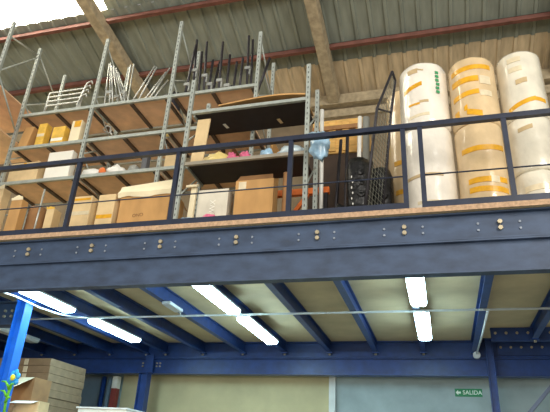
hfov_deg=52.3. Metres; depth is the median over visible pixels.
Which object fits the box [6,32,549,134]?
wall
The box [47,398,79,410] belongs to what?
carton
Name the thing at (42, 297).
lamp
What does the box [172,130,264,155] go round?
shelf
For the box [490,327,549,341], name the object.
header beam
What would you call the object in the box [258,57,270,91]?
pole
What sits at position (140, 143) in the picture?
shelf
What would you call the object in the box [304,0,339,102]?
rafter
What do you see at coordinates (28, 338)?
lamp
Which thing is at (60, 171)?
carton
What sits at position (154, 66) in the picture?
metal rod
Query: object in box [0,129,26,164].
shelf
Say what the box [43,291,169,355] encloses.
joist
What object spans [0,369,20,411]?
flower
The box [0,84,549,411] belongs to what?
wall
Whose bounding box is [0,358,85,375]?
carton
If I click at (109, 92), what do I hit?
rod
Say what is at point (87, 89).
bar
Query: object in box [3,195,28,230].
carton
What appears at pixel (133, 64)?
metal rod
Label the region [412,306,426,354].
joist
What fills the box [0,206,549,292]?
steel beam
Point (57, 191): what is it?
shelf
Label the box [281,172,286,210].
cardboard tube
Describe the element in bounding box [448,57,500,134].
roll
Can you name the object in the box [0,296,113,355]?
joist
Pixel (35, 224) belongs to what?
metal rod
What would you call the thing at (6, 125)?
shelf
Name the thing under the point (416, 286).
lamp
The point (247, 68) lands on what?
pole
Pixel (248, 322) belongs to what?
lamp
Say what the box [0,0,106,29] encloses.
window
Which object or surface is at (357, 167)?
wrapped bundle
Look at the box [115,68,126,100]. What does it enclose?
rod
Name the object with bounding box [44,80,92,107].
bar
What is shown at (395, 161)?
roll
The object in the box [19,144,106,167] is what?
shelf
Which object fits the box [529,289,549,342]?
joist
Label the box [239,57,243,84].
pole
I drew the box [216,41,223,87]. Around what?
pole
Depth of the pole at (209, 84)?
8.42 m
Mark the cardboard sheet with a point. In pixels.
(274, 97)
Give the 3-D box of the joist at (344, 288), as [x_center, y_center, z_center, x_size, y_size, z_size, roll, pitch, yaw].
[1.129,1.460,7.935,0.120,0.244,5.431,-4,-27,15]
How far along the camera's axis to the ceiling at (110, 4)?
12.53 m
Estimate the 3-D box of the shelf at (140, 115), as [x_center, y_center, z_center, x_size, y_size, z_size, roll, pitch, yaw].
[-2.039,-1.394,8.585,1.195,0.018,0.655,-4,-27,15]
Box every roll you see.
[386,90,403,202]
[399,63,451,132]
[405,127,458,207]
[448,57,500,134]
[454,122,510,198]
[496,51,549,124]
[507,117,549,178]
[515,169,549,194]
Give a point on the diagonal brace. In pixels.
(546, 392)
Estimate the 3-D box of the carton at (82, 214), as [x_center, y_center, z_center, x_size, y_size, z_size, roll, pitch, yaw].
[-2.423,0.210,6.928,0.336,0.671,0.144,-4,-27,15]
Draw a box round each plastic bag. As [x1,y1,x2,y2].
[81,169,98,174]
[106,164,124,171]
[128,164,139,169]
[204,151,227,159]
[260,148,272,154]
[277,145,303,152]
[308,131,329,162]
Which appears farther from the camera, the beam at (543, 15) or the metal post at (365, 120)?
the beam at (543, 15)
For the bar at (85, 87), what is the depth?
8.91 m
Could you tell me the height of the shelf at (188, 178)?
0.018 m
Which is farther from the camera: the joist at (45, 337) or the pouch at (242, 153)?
the joist at (45, 337)
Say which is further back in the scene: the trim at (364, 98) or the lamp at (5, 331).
the trim at (364, 98)
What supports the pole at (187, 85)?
on the storage rack at (157, 112)
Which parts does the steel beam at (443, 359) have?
splice plate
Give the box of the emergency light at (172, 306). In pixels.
[162,301,184,316]
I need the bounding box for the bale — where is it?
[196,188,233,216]
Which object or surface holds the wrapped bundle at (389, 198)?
on the deck
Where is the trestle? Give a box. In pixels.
[277,186,329,209]
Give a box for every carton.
[0,184,10,230]
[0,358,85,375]
[0,365,84,382]
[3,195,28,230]
[7,161,45,181]
[9,377,51,404]
[10,401,48,411]
[17,127,37,146]
[20,373,83,389]
[34,123,51,144]
[42,206,60,227]
[43,150,77,177]
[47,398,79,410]
[48,390,81,403]
[48,406,77,411]
[50,126,70,142]
[50,382,81,396]
[68,120,85,140]
[69,196,98,225]
[94,194,120,223]
[116,179,183,222]
[140,157,150,168]
[164,155,175,165]
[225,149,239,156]
[233,174,277,214]
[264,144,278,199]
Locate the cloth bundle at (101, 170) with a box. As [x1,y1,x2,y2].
[98,167,105,172]
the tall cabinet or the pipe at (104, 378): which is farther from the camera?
the pipe at (104, 378)
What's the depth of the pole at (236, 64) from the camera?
8.39 m
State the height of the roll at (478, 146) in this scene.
1.210 m
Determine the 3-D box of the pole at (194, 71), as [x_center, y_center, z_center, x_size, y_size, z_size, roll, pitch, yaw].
[-1.234,-2.066,8.581,0.106,1.254,0.050,-4,-27,15]
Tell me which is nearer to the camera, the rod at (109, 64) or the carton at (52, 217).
the carton at (52, 217)
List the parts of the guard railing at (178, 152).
post, post, rail, rod, rail, post, post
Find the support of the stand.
on the deck
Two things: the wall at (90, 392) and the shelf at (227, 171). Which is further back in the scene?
the wall at (90, 392)
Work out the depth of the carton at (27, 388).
8.39 m
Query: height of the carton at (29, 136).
0.404 m
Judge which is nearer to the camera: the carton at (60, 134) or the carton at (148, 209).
the carton at (148, 209)
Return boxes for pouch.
[227,152,238,157]
[240,151,250,156]
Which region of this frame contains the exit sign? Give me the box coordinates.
[455,389,482,396]
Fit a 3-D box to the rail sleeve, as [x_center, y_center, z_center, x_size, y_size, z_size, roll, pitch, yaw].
[1.397,-0.817,5.770,0.120,0.055,0.055,-4,-27,15]
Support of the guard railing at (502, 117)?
on the deck
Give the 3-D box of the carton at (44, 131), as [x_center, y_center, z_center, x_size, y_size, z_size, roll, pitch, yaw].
[-3.562,-1.055,8.609,0.143,0.425,0.133,-4,-27,15]
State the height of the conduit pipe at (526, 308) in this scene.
0.046 m
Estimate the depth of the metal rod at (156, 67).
8.71 m
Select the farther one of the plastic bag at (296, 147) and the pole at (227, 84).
the pole at (227, 84)
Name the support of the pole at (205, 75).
on the storage rack at (157, 112)
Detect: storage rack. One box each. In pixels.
[0,21,37,164]
[0,21,275,229]
[173,64,319,218]
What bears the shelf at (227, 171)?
attached to the storage rack at (294, 111)
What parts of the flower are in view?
stem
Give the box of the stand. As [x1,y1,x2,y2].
[308,152,373,208]
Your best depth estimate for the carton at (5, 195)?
7.32 m
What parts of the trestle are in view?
leg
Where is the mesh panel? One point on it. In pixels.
(392, 74)
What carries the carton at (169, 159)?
on the storage rack at (157, 112)
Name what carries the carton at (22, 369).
on the carton at (46, 376)
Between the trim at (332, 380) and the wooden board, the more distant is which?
the trim at (332, 380)
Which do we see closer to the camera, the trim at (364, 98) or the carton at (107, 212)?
the carton at (107, 212)
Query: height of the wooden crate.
0.587 m
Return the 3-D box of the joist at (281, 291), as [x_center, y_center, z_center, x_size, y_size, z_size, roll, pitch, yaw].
[0.310,1.520,8.157,0.120,0.244,5.431,-4,-27,15]
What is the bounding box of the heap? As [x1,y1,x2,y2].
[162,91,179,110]
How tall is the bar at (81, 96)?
0.289 m
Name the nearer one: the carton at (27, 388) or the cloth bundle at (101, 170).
the cloth bundle at (101, 170)
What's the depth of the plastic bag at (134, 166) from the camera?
7.80 m
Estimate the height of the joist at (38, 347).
0.244 m
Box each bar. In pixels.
[43,85,90,110]
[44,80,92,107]
[44,89,88,108]
[44,93,86,110]
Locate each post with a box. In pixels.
[108,376,121,407]
[362,116,369,160]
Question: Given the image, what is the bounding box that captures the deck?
[0,199,549,343]
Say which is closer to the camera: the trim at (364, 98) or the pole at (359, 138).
the pole at (359, 138)
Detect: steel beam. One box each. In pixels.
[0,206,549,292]
[0,340,549,377]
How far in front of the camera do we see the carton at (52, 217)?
7.08 m
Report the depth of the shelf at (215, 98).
8.09 m
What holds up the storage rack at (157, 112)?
on the deck
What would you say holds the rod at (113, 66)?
on the storage rack at (157, 112)
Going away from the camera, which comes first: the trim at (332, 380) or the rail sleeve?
the rail sleeve
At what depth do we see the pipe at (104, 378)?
11.66 m
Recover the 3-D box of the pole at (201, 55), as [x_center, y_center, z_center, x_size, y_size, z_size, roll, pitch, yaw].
[-1.140,-1.954,8.554,0.107,1.038,0.050,-4,-27,15]
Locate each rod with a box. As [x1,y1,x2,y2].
[33,189,45,228]
[104,64,109,102]
[106,63,113,102]
[111,66,112,101]
[113,66,121,100]
[113,67,119,101]
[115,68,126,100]
[118,72,128,99]
[125,65,131,99]
[128,64,134,98]
[132,66,155,99]
[138,67,157,98]
[145,72,166,97]
[150,68,170,96]
[154,80,168,96]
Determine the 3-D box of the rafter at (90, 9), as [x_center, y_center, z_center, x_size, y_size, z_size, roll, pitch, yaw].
[-4.446,-5.052,11.568,0.313,2.634,8.350,-7,-27,20]
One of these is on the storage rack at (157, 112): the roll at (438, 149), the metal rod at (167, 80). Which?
the metal rod at (167, 80)
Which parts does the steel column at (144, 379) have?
joint plate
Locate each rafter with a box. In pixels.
[75,0,152,97]
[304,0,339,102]
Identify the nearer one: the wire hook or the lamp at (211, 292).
the lamp at (211, 292)
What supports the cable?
hanging from the joist at (84, 308)
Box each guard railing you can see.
[0,124,408,235]
[416,108,549,206]
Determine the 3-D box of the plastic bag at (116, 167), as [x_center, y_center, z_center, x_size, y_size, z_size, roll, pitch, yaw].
[-2.248,-0.495,7.960,0.318,0.186,0.207,-4,-27,15]
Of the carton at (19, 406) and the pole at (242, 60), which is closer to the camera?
the carton at (19, 406)
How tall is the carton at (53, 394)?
0.121 m
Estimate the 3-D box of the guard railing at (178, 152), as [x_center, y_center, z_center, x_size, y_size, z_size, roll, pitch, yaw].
[-3.085,-0.078,6.767,9.135,0.984,0.082,-4,-27,15]
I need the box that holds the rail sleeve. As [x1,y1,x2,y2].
[405,122,416,130]
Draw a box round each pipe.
[30,307,549,319]
[97,376,106,406]
[103,376,112,406]
[473,311,488,358]
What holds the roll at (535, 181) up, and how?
on the deck
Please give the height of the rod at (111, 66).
0.762 m
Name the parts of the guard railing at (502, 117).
post, rail, rail, rod, post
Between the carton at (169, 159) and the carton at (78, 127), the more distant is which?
the carton at (78, 127)
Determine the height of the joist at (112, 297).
0.244 m
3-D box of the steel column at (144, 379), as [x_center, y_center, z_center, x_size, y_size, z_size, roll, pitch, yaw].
[-2.623,4.608,10.448,0.415,3.650,0.380,-4,-27,15]
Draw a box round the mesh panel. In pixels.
[364,71,395,204]
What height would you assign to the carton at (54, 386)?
0.121 m
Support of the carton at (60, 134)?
on the storage rack at (157, 112)
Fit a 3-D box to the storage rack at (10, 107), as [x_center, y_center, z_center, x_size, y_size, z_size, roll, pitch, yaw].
[-4.543,-0.816,8.637,1.255,3.779,1.401,-4,-27,15]
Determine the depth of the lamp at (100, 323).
9.34 m
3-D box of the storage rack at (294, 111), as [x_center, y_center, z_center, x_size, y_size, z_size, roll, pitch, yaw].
[-0.302,-0.571,6.839,1.575,2.219,0.561,-4,-27,15]
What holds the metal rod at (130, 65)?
on the storage rack at (157, 112)
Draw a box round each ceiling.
[0,0,549,103]
[103,0,157,8]
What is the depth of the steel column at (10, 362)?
7.84 m
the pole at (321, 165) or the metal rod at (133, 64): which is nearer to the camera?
the pole at (321, 165)
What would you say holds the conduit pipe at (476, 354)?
attached to the joist at (486, 281)
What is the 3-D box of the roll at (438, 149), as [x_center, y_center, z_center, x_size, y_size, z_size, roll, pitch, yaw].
[1.708,-0.236,6.168,0.567,1.240,0.567,-4,-27,15]
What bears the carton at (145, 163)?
on the storage rack at (157, 112)
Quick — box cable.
[4,293,86,317]
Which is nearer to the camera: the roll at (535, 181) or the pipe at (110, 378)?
the roll at (535, 181)
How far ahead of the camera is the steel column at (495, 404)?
9.38 m
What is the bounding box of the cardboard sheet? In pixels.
[218,93,313,115]
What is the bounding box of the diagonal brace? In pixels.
[528,385,549,411]
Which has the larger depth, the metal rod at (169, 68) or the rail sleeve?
the metal rod at (169, 68)
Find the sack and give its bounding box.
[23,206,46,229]
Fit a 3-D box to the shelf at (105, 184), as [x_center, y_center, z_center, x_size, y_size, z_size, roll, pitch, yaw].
[-2.100,-0.308,8.065,1.195,0.018,0.655,-4,-27,15]
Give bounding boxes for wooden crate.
[312,117,372,159]
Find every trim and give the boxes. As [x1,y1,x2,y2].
[9,68,549,146]
[329,377,335,411]
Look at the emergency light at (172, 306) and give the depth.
7.87 m
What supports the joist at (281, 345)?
on the steel beam at (443, 359)
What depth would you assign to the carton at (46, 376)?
9.58 m
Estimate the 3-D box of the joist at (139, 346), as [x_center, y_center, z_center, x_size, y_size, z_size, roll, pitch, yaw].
[-3.319,1.787,9.142,0.120,0.244,5.431,-4,-27,15]
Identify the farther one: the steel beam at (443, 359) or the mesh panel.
the steel beam at (443, 359)
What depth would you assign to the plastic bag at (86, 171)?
7.96 m
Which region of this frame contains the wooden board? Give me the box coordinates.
[190,119,210,161]
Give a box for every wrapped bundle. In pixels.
[346,157,372,206]
[372,167,394,204]
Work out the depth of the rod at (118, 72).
8.69 m
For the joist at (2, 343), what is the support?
on the steel beam at (443, 359)
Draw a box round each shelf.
[0,85,32,132]
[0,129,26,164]
[9,180,99,203]
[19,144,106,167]
[28,110,113,137]
[85,172,165,194]
[92,135,174,163]
[100,100,185,130]
[167,169,235,190]
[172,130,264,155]
[177,88,258,121]
[189,156,312,184]
[196,102,313,135]
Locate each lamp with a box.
[0,328,9,334]
[19,291,76,312]
[25,334,39,342]
[87,319,141,341]
[193,285,240,313]
[237,316,277,343]
[406,278,426,306]
[414,312,431,340]
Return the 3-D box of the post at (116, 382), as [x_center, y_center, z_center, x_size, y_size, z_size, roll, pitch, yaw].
[-3.390,5.061,11.056,0.120,3.280,0.130,-4,-27,15]
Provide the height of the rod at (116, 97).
0.908 m
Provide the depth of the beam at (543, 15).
12.35 m
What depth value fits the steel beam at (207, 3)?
12.51 m
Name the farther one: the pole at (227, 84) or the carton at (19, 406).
the pole at (227, 84)
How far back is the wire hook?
8.40 m
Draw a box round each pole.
[184,44,196,92]
[191,39,197,79]
[198,51,202,90]
[201,41,208,89]
[206,59,213,88]
[212,61,219,88]
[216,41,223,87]
[223,54,230,86]
[233,61,237,85]
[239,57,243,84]
[244,35,250,83]
[250,39,253,83]
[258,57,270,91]
[319,109,323,208]
[334,139,342,207]
[344,137,348,206]
[357,116,361,156]
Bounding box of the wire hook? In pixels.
[102,125,112,135]
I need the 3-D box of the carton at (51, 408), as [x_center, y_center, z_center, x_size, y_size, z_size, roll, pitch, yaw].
[-4.283,3.570,9.770,1.254,0.121,1.065,-4,-27,15]
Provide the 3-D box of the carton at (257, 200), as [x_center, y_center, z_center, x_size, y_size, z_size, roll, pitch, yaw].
[-0.225,0.011,6.397,0.457,0.794,0.184,-4,-27,15]
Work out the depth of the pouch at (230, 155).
6.74 m
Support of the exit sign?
attached to the wall at (167, 393)
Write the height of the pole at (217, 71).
0.785 m
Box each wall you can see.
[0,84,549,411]
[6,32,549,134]
[79,377,101,406]
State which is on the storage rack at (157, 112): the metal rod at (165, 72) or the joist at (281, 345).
the metal rod at (165, 72)
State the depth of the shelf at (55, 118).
8.79 m
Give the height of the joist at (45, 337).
0.244 m
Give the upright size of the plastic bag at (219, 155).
0.254 m
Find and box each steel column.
[0,299,35,411]
[134,355,160,411]
[482,338,500,411]
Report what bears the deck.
on the steel beam at (443, 359)
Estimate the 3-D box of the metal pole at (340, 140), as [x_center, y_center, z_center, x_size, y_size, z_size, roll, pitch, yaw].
[0.726,-0.186,6.529,0.126,1.363,0.040,-4,-27,15]
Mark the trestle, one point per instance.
(326, 190)
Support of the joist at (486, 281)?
on the steel beam at (443, 359)
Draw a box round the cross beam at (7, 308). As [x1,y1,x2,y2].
[0,301,16,327]
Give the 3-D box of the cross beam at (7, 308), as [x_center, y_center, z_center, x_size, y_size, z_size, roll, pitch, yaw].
[-7.175,1.817,9.020,7.215,0.340,0.200,-4,-27,15]
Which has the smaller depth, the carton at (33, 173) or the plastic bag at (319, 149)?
the plastic bag at (319, 149)
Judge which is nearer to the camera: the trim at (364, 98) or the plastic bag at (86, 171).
the plastic bag at (86, 171)
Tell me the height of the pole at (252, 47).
1.121 m
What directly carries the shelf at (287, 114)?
attached to the storage rack at (294, 111)
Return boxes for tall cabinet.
[76,406,142,411]
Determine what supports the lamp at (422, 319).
attached to the joist at (421, 343)
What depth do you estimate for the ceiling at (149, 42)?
12.62 m
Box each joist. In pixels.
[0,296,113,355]
[0,333,45,355]
[0,340,6,351]
[10,292,149,355]
[27,325,78,355]
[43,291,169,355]
[84,289,206,355]
[140,287,246,355]
[214,285,288,355]
[264,283,332,354]
[333,280,378,354]
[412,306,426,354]
[471,275,493,353]
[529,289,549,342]
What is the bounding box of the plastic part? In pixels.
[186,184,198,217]
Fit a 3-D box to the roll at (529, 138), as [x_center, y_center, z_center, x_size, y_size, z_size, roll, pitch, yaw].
[2.758,-0.575,6.012,0.491,0.655,0.489,-4,-27,15]
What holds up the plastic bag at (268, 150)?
on the storage rack at (294, 111)
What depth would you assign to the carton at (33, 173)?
8.31 m
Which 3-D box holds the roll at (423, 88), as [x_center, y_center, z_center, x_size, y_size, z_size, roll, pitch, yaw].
[1.764,-1.186,6.622,0.566,0.860,0.571,-4,-27,15]
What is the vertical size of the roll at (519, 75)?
0.870 m
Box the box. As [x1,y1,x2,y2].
[8,405,50,411]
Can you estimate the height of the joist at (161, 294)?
0.244 m

